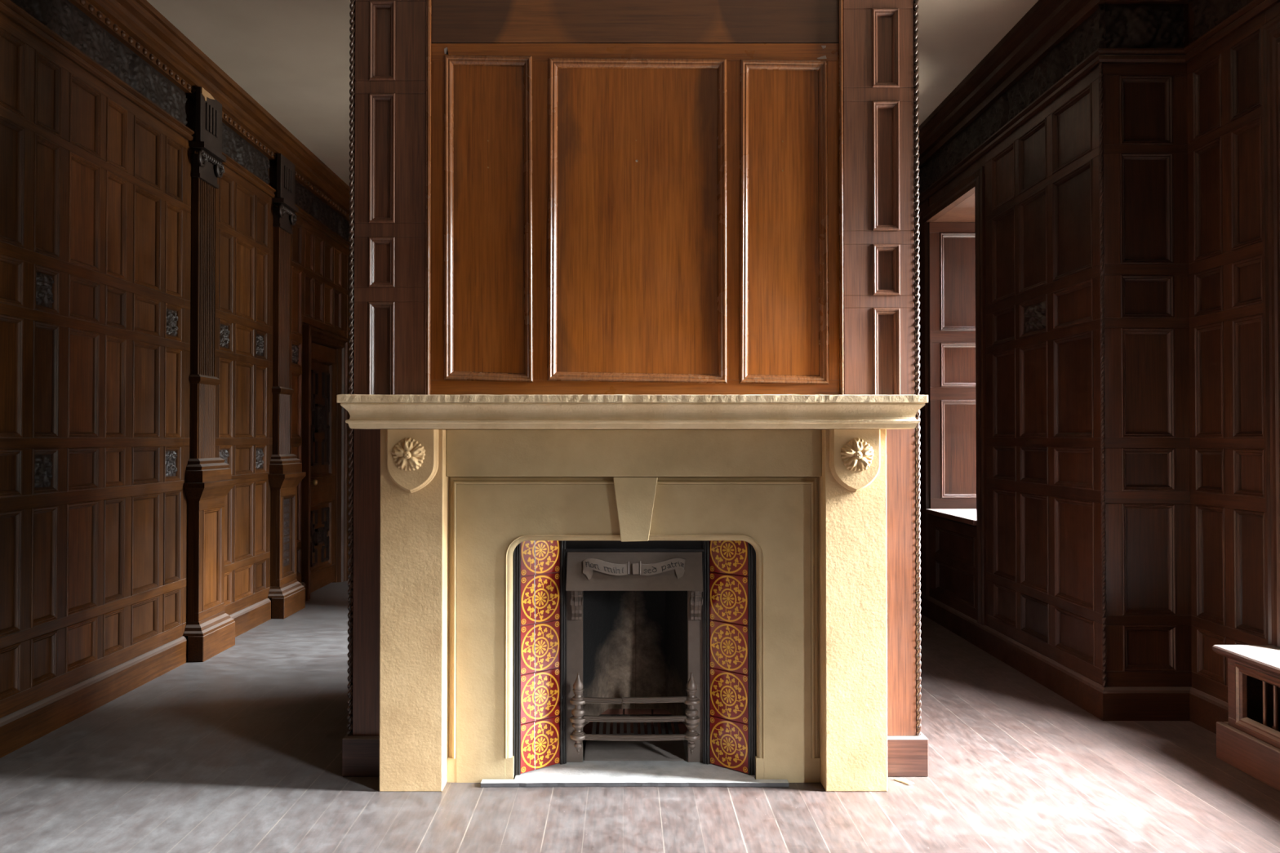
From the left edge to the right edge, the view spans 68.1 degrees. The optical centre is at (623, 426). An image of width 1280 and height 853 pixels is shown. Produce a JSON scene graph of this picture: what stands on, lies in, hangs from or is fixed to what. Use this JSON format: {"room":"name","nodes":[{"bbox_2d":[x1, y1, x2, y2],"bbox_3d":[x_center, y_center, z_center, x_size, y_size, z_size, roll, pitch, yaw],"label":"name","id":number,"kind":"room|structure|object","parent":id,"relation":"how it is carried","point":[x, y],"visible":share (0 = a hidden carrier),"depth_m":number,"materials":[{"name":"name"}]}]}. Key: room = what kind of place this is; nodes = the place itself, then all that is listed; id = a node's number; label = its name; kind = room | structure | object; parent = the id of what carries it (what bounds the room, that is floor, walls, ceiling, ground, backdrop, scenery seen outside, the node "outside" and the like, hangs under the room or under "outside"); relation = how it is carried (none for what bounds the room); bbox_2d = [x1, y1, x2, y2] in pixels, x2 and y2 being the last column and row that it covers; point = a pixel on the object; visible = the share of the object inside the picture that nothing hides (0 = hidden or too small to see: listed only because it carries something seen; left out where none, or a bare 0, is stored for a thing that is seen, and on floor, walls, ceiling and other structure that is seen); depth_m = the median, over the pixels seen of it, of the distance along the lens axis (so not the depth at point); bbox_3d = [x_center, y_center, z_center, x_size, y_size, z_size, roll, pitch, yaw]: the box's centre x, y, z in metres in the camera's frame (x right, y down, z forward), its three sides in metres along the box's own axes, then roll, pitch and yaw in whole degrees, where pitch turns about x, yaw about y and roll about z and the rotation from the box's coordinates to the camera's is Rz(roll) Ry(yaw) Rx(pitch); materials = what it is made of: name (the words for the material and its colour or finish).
{"room":"historic interior","nodes":[
{"label":"historic interior","id":0,"kind":"room"},
{"bbox_2d":[0,0,350,718],"bbox_3d":[-2.242,-0.364,2.155,0.176,3.000,12.300,0,-1,0],"label":"wall","id":1,"kind":"structure","parent":0,"point":[95,152],"depth_m":4.06,"materials":[{"name":"brown wood"}]},
{"bbox_2d":[0,562,349,758],"bbox_3d":[-2.179,1.071,2.137,0.042,0.130,12.300,0,-1,0],"label":"baseboard","id":2,"kind":"structure","parent":1,"relation":"attached to","point":[21,727],"depth_m":3.90,"materials":[{"name":"brown wood"}]},
{"bbox_2d":[68,0,350,222],"bbox_3d":[-2.129,-1.786,2.172,0.142,0.155,12.300,0,-1,0],"label":"crown molding","id":3,"kind":"structure","parent":1,"relation":"attached to","point":[139,25],"depth_m":4.79,"materials":[{"name":"brown wood"}]},
{"bbox_2d":[183,86,235,662],"bbox_3d":[-2.128,-0.270,4.896,0.102,2.879,0.385,0,-1,0],"label":"pilaster","id":4,"kind":"object","parent":1,"relation":"attached to","point":[211,631],"visible":1,"depth_m":4.83,"materials":[{"name":"brown wood"}]},
{"bbox_2d":[267,153,306,618],"bbox_3d":[-2.128,-0.257,6.013,0.102,2.879,0.385,0,-1,0],"label":"pilaster","id":5,"kind":"object","parent":1,"relation":"attached to","point":[287,595],"visible":1,"depth_m":5.93,"materials":[{"name":"brown wood"}]},
{"bbox_2d":[301,324,348,600],"bbox_3d":[-2.196,0.251,6.920,0.128,1.885,0.925,0,-1,0],"label":"door","id":6,"kind":"structure","parent":1,"relation":"in","point":[318,361],"depth_m":6.97,"materials":[{"name":"brown wood"}]},
{"bbox_2d":[146,0,1038,186],"bbox_3d":[0.200,-1.914,2.173,5.400,0.100,12.700,0,-1,0],"label":"ceiling","id":7,"kind":"structure","parent":0,"point":[291,57],"depth_m":4.57,"materials":[{"name":"paint"}]},
{"bbox_2d":[0,579,1279,852],"bbox_3d":[0.200,1.176,2.136,5.400,0.080,12.700,0,-1,0],"label":"floor","id":8,"kind":"structure","parent":0,"point":[238,749],"depth_m":3.00,"materials":[{"name":"grey wood"}]},
{"bbox_2d":[336,394,928,791],"bbox_3d":[0.029,0.524,2.995,1.810,1.244,0.214,0,-1,0],"label":"fireplace surround","id":9,"kind":"object","parent":8,"relation":"on","point":[466,480],"visible":1,"depth_m":3.03,"materials":[{"name":"stone"}]},
{"bbox_2d":[342,0,928,777],"bbox_3d":[0.040,-0.345,3.640,1.921,2.999,1.048,0,-1,0],"label":"chimney breast","id":10,"kind":"object","parent":8,"relation":"on","point":[548,197],"visible":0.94,"depth_m":3.16,"materials":[{"name":"brown wood"}]},
{"bbox_2d":[480,727,789,787],"bbox_3d":[0.037,1.143,3.296,0.980,0.013,0.581,0,-1,0],"label":"hearth","id":11,"kind":"object","parent":8,"relation":"on","point":[586,773],"visible":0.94,"depth_m":3.06,"materials":[{"name":"stone"}]},
{"bbox_2d":[512,540,756,775],"bbox_3d":[0.036,0.713,3.306,0.796,0.846,0.451,0,-1,0],"label":"fireplace insert","id":12,"kind":"object","parent":11,"relation":"on","point":[579,667],"visible":0.94,"depth_m":3.17,"materials":[{"name":"metal"}]},
{"bbox_2d":[565,551,702,591],"bbox_3d":[0.038,0.482,3.165,0.454,0.120,0.081,0,-1,0],"label":"hood","id":13,"kind":"object","parent":12,"relation":"attached to","point":[584,571],"depth_m":3.15,"materials":[{"name":"metal"}]},
{"bbox_2d":[1212,644,1279,791],"bbox_3d":[2.147,0.945,2.739,0.217,0.396,1.100,0,-1,0],"label":"window seat","id":14,"kind":"object","parent":8,"relation":"on","point":[1247,742],"visible":1,"depth_m":3.16,"materials":[{"name":"red wood"}]},
{"bbox_2d":[918,0,1279,728],"bbox_3d":[2.237,-0.364,2.155,0.726,3.000,12.300,0,-1,0],"label":"wall","id":15,"kind":"structure","parent":0,"point":[1126,530],"depth_m":3.76,"materials":[{"name":"brown wood"}]},
{"bbox_2d":[920,166,986,625],"bbox_3d":[2.225,-0.159,5.475,0.710,2.410,1.015,0,-1,0],"label":"window","id":16,"kind":"structure","parent":15,"relation":"in","point":[954,261],"depth_m":5.87,"materials":[{"name":"brown wood"}]},
{"bbox_2d":[918,0,1192,169],"bbox_3d":[2.026,-1.786,2.172,0.465,0.155,12.300,0,-1,0],"label":"crown molding","id":17,"kind":"structure","parent":15,"relation":"attached to","point":[1047,23],"depth_m":4.56,"materials":[{"name":"brown wood"}]},
{"bbox_2d":[920,591,1228,733],"bbox_3d":[2.071,1.071,2.137,0.378,0.130,12.300,0,-1,0],"label":"baseboard","id":18,"kind":"structure","parent":15,"relation":"attached to","point":[1197,707],"depth_m":3.84,"materials":[{"name":"brown wood"}]},
{"bbox_2d":[1261,13,1279,647],"bbox_3d":[2.402,-0.331,2.847,0.376,2.150,0.895,0,-1,0],"label":"window","id":19,"kind":"structure","parent":15,"relation":"in","point":[1270,30],"depth_m":3.25,"materials":[{"name":"brown wood"}]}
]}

